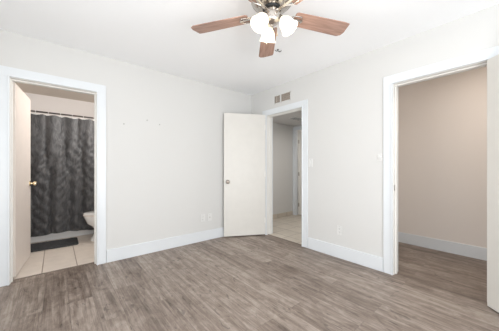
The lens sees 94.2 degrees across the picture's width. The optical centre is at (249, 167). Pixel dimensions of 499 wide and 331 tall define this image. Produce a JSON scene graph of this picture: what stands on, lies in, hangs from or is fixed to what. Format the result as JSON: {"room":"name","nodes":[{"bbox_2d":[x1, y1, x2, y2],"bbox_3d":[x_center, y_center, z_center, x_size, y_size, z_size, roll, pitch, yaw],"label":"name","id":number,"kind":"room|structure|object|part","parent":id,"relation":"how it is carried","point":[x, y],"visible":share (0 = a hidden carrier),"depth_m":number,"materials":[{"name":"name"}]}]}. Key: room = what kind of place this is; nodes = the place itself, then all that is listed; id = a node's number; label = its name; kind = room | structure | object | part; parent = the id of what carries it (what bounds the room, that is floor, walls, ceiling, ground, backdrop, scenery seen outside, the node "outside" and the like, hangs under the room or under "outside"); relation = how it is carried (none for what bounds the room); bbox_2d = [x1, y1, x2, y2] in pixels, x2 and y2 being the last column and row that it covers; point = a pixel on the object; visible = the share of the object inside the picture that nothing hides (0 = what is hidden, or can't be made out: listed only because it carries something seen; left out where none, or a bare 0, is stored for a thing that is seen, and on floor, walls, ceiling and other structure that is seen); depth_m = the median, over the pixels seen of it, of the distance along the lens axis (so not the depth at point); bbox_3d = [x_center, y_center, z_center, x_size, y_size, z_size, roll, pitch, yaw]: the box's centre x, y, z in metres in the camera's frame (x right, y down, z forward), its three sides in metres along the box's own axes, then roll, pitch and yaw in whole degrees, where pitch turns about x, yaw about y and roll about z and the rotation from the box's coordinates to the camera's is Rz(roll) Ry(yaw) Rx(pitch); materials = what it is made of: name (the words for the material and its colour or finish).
{"room":"empty bedroom","nodes":[
{"label":"empty bedroom","id":0,"kind":"room"},
{"bbox_2d":[13,262,93,279],"bbox_3d":[-2.107,1.122,2.541,0.699,0.004,0.020,0,0,-40],"label":"trim","id":1,"kind":"structure","parent":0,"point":[91,262],"depth_m":2.51,"materials":[{"name":"grey metal"}]},
{"bbox_2d":[15,82,93,102],"bbox_3d":[-2.557,-1.341,3.683,1.750,0.050,2.280,0,0,-40],"label":"ceiling","id":2,"kind":"structure","parent":0,"point":[28,88],"depth_m":4.04,"materials":[{"name":"beige paint"}]},
{"bbox_2d":[24,92,93,119],"bbox_3d":[-3.308,-0.096,4.581,1.750,2.440,0.060,0,0,-40],"label":"wall","id":3,"kind":"structure","parent":0,"point":[44,103],"depth_m":4.35,"materials":[{"name":"white paint"}]},
{"bbox_2d":[0,29,250,262],"bbox_3d":[-1.377,-0.096,3.106,3.820,2.440,0.120,0,0,-40],"label":"wall","id":4,"kind":"structure","parent":0,"point":[161,179],"depth_m":3.10,"materials":[{"name":"white paint"}]},
{"bbox_2d":[13,83,36,276],"bbox_3d":[-2.598,0.122,2.646,0.175,1.976,0.737,0,0,-34],"label":"door","id":5,"kind":"structure","parent":4,"relation":"in","point":[22,182],"depth_m":2.57,"materials":[{"name":"paint"}]},
{"bbox_3d":[-2.723,0.194,2.923,0.070,0.066,0.066,0,0,-34],"label":"knob","id":6,"kind":"part","parent":5,"relation":"part of","materials":[{"name":"gold metal"}]},
{"bbox_2d":[0,65,105,286],"bbox_3d":[-2.081,0.076,2.510,0.891,2.096,0.160,0,0,-40],"label":"door frame","id":7,"kind":"structure","parent":4,"relation":"attached to","point":[8,75],"depth_m":2.29,"materials":[{"name":"white paint"}]},
{"bbox_3d":[-2.345,0.122,2.202,0.092,2.004,0.025,0,0,-40],"label":"casing","id":8,"kind":"part","parent":7,"relation":"part of","materials":[{"name":"white wood"}]},
{"bbox_3d":[-2.038,-0.926,2.459,0.891,0.092,0.025,0,0,-40],"label":"head casing","id":9,"kind":"part","parent":7,"relation":"part of","materials":[{"name":"white wood"}]},
{"bbox_3d":[-1.732,0.122,2.715,0.092,2.004,0.025,0,0,-40],"label":"casing","id":10,"kind":"part","parent":7,"relation":"part of","materials":[{"name":"white wood"}]},
{"bbox_2d":[106,227,223,262],"bbox_3d":[-1.379,1.048,3.015,3.700,0.152,0.016,0,0,-40],"label":"baseboard","id":11,"kind":"structure","parent":4,"relation":"attached to","point":[120,253],"depth_m":3.15,"materials":[{"name":"white wood"}]},
{"bbox_2d":[201,214,204,221],"bbox_3d":[-0.718,0.769,3.573,0.070,0.115,0.009,0,0,-40],"label":"power outlet","id":12,"kind":"object","parent":4,"relation":"attached to","point":[202,215],"visible":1,"depth_m":3.57,"materials":[{"name":"white plastic"}]},
{"bbox_2d":[208,213,211,220],"bbox_3d":[-0.623,0.774,3.646,0.070,0.115,0.018,0,0,-40],"label":"outlet","id":13,"kind":"object","parent":4,"relation":"attached to","point":[210,214],"visible":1,"depth_m":3.66,"materials":[{"name":"white plastic"}]},
{"bbox_2d":[223,113,265,236],"bbox_3d":[-0.076,0.109,3.832,0.715,2.002,0.175,0,0,-12],"label":"door","id":14,"kind":"structure","parent":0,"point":[244,134],"depth_m":3.81,"materials":[{"name":"beige paint"}]},
{"bbox_2d":[0,215,498,330],"bbox_3d":[0.452,1.149,3.319,6.900,0.050,6.700,0,0,-40],"label":"floor","id":15,"kind":"structure","parent":0,"point":[262,282],"depth_m":2.13,"materials":[{"name":"laminate"}]},
{"bbox_2d":[31,237,78,251],"bbox_3d":[-2.864,1.113,3.369,0.600,0.022,0.400,0,0,-39],"label":"bath mat","id":16,"kind":"object","parent":15,"relation":"on","point":[41,246],"visible":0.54,"depth_m":3.34,"materials":[{"name":"black fabric"}]},
{"bbox_2d":[31,230,93,242],"bbox_3d":[-3.014,0.914,4.230,1.730,0.420,0.825,0,0,-40],"label":"bathtub","id":17,"kind":"object","parent":15,"relation":"on","point":[66,234],"visible":0.02,"depth_m":3.70,"materials":[{"name":"white ceramic"}]},
{"bbox_2d":[83,211,93,240],"bbox_3d":[-2.235,0.737,3.770,0.765,0.775,0.460,0,0,-40],"label":"toilet","id":18,"kind":"object","parent":15,"relation":"on","point":[89,216],"visible":0.23,"depth_m":3.50,"materials":[{"name":"white ceramic"}]},
{"bbox_3d":[-2.325,0.702,3.695,0.519,0.020,0.374,0,0,-40],"label":"lid","id":19,"kind":"part","parent":18,"relation":"part of","materials":[{"name":"white ceramic"}]},
{"bbox_2d":[0,0,498,94],"bbox_3d":[-0.005,-1.341,1.372,3.700,0.050,4.300,0,0,-40],"label":"ceiling","id":20,"kind":"structure","parent":0,"point":[158,35],"depth_m":2.22,"materials":[{"name":"white paint"}]},
{"bbox_2d":[191,0,349,57],"bbox_3d":[0.175,-1.094,1.589,1.196,0.444,1.173,0,0,-40],"label":"ceiling fan","id":21,"kind":"object","parent":20,"relation":"hanging from","point":[270,12],"visible":1,"depth_m":1.68,"materials":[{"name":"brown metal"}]},
{"bbox_3d":[-0.220,-1.076,1.745,0.456,0.006,0.141,0,9,18],"label":"blade","id":22,"kind":"part","parent":21,"relation":"part of","materials":[{"name":"brown wood"}]},
{"bbox_3d":[0.071,-0.979,1.545,0.124,0.127,0.123,0,0,-40],"label":"lamp shade","id":23,"kind":"part","parent":21,"relation":"part of","materials":[{"name":"white glass"}]},
{"bbox_3d":[0.081,-0.993,1.555,0.047,0.066,0.051,0,0,9],"label":"bulb","id":24,"kind":"part","parent":21,"relation":"part of","materials":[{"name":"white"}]},
{"bbox_3d":[0.139,-0.979,1.740,0.119,0.127,0.123,0,0,-40],"label":"lamp shade","id":25,"kind":"part","parent":21,"relation":"part of","materials":[{"name":"white glass"}]},
{"bbox_3d":[0.157,-1.076,2.018,0.141,0.006,0.456,-9,0,0],"label":"blade","id":26,"kind":"part","parent":21,"relation":"part of","materials":[{"name":"brown wood"}]},
{"bbox_3d":[0.271,-0.979,1.586,0.120,0.127,0.123,0,0,-40],"label":"lamp shade","id":27,"kind":"part","parent":21,"relation":"part of","materials":[{"name":"white glass"}]},
{"bbox_3d":[0.534,-1.076,1.744,0.456,0.006,0.141,0,-9,-18],"label":"blade","id":28,"kind":"part","parent":21,"relation":"part of","materials":[{"name":"brown wood"}]},
{"bbox_2d":[273,123,301,214],"bbox_3d":[1.655,0.059,4.905,3.140,2.130,1.950,0,0,-40],"label":"wall","id":29,"kind":"structure","parent":0,"point":[282,134],"depth_m":5.35,"materials":[{"name":"white paint"}]},
{"bbox_2d":[273,211,292,218],"bbox_3d":[1.042,1.079,4.392,1.540,0.090,1.830,0,0,-40],"label":"baseboard","id":30,"kind":"structure","parent":29,"relation":"attached to","point":[290,212],"depth_m":5.33,"materials":[{"name":"wood"}]},
{"bbox_2d":[293,126,301,214],"bbox_3d":[1.358,0.076,5.249,0.075,2.095,0.910,0,0,-40],"label":"door frame","id":31,"kind":"structure","parent":29,"relation":"attached to","point":[295,132],"depth_m":5.53,"materials":[{"name":"white wood"}]},
{"bbox_2d":[298,132,301,214],"bbox_3d":[1.510,0.123,5.530,0.706,1.978,0.105,0,0,-5],"label":"door","id":32,"kind":"structure","parent":29,"relation":"in","point":[299,133],"depth_m":5.52,"materials":[{"name":"beige paint"}]},
{"bbox_2d":[273,111,301,125],"bbox_3d":[1.632,-1.031,4.886,3.080,0.050,1.830,0,0,-40],"label":"ceiling","id":33,"kind":"structure","parent":0,"point":[282,119],"depth_m":4.81,"materials":[{"name":"grey paint"}]},
{"bbox_2d":[289,117,301,120],"bbox_3d":[0.975,-1.000,4.721,0.340,0.011,0.180,0,0,-40],"label":"ceiling vent","id":34,"kind":"object","parent":33,"relation":"in","point":[293,118],"visible":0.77,"depth_m":4.68,"materials":[{"name":"white plastic"}]},
{"bbox_2d":[251,4,498,257],"bbox_3d":[1.460,-0.096,2.597,0.120,2.440,4.300,0,0,-40],"label":"wall","id":35,"kind":"structure","parent":0,"point":[345,98],"depth_m":2.74,"materials":[{"name":"white paint"}]},
{"bbox_2d":[274,91,290,103],"bbox_3d":[0.509,-1.099,3.630,0.012,0.135,0.345,0,0,-40],"label":"air vent","id":36,"kind":"object","parent":35,"relation":"in","point":[286,96],"visible":1,"depth_m":3.63,"materials":[{"name":"beige metal"}]},
{"bbox_2d":[262,99,307,247],"bbox_3d":[0.570,0.079,3.654,0.160,2.091,0.922,0,0,-40],"label":"door frame","id":37,"kind":"structure","parent":35,"relation":"attached to","point":[302,105],"depth_m":3.64,"materials":[{"name":"white paint"}]},
{"bbox_3d":[0.252,0.124,3.929,0.025,1.999,0.092,0,0,-40],"label":"casing","id":38,"kind":"part","parent":37,"relation":"part of","materials":[{"name":"white wood"}]},
{"bbox_3d":[0.518,-0.921,3.611,0.025,0.092,0.922,0,0,-40],"label":"head casing","id":39,"kind":"part","parent":37,"relation":"part of","materials":[{"name":"white wood"}]},
{"bbox_3d":[0.625,0.081,3.701,0.015,2.087,0.914,0,0,-40],"label":"casing","id":40,"kind":"part","parent":37,"relation":"part of","materials":[{"name":"white wood"}]},
{"bbox_3d":[0.784,0.124,3.292,0.025,1.999,0.092,0,0,-40],"label":"casing","id":41,"kind":"part","parent":37,"relation":"part of","materials":[{"name":"white wood"}]},
{"bbox_2d":[337,225,341,234],"bbox_3d":[1.125,0.779,2.897,0.009,0.115,0.070,0,0,-40],"label":"power outlet","id":42,"kind":"object","parent":35,"relation":"attached to","point":[339,228],"visible":1,"depth_m":2.90,"materials":[{"name":"white plastic"}]},
{"bbox_2d":[308,237,382,271],"bbox_3d":[1.413,1.048,2.547,0.016,0.152,4.284,0,0,-40],"label":"baseboard","id":43,"kind":"structure","parent":35,"relation":"attached to","point":[361,258],"depth_m":2.81,"materials":[{"name":"white wood"}]},
{"bbox_2d":[377,154,381,160],"bbox_3d":[1.420,-0.116,2.535,0.020,0.080,0.048,0,0,-40],"label":"dimmer switch","id":44,"kind":"object","parent":35,"relation":"attached to","point":[379,156],"visible":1,"depth_m":2.53,"materials":[{"name":"white plastic"}]},
{"bbox_2d":[383,46,498,274],"bbox_3d":[1.780,0.073,2.207,0.160,2.101,0.886,0,0,-40],"label":"door frame","id":45,"kind":"structure","parent":35,"relation":"attached to","point":[478,59],"depth_m":2.45,"materials":[{"name":"white paint"}]},
{"bbox_3d":[1.474,0.119,2.468,0.025,2.009,0.092,0,0,-40],"label":"casing","id":46,"kind":"part","parent":45,"relation":"part of","materials":[{"name":"white wood"}]},
{"bbox_3d":[1.728,-0.931,2.163,0.025,0.092,0.886,0,0,-40],"label":"head casing","id":47,"kind":"part","parent":45,"relation":"part of","materials":[{"name":"white wood"}]},
{"bbox_3d":[1.836,0.075,2.253,0.015,2.097,0.878,0,0,-40],"label":"casing","id":48,"kind":"part","parent":45,"relation":"part of","materials":[{"name":"white wood"}]},
{"bbox_2d":[487,54,498,312],"bbox_3d":[1.905,0.119,1.546,0.175,1.981,0.675,0,0,5],"label":"door","id":49,"kind":"structure","parent":35,"relation":"in","point":[492,63],"depth_m":1.82,"materials":[{"name":"beige paint"}]},
{"bbox_2d":[398,66,486,247],"bbox_3d":[2.347,-0.096,2.589,1.230,2.440,2.470,0,0,-40],"label":"wall","id":50,"kind":"structure","parent":0,"point":[442,121],"depth_m":3.12,"materials":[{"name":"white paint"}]},
{"bbox_2d":[398,232,486,260],"bbox_3d":[2.324,1.048,2.570,1.170,0.152,2.350,0,0,-40],"label":"baseboard","id":51,"kind":"structure","parent":50,"relation":"attached to","point":[466,250],"depth_m":3.11,"materials":[{"name":"white wood"}]},
{"bbox_3d":[-3.271,-0.096,3.126,0.060,2.440,2.340,0,0,-40],"label":"wall","id":52,"kind":"structure","parent":0,"visible":0},
{"bbox_2d":[31,110,93,118],"bbox_3d":[-2.705,-0.844,3.860,1.748,0.060,0.060,0,0,-40],"label":"curtain rod","id":53,"kind":"object","parent":52,"relation":"attached to","point":[31,110],"visible":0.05,"depth_m":3.65,"materials":[{"name":"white metal"}]},
{"bbox_2d":[31,110,93,236],"bbox_3d":[-2.687,0.079,3.822,1.695,1.885,0.142,0,0,-40],"label":"shower curtain","id":54,"kind":"object","parent":53,"relation":"hanging from","point":[62,148],"visible":0.43,"depth_m":3.59,"materials":[{"name":"grey fabric"}]}
]}

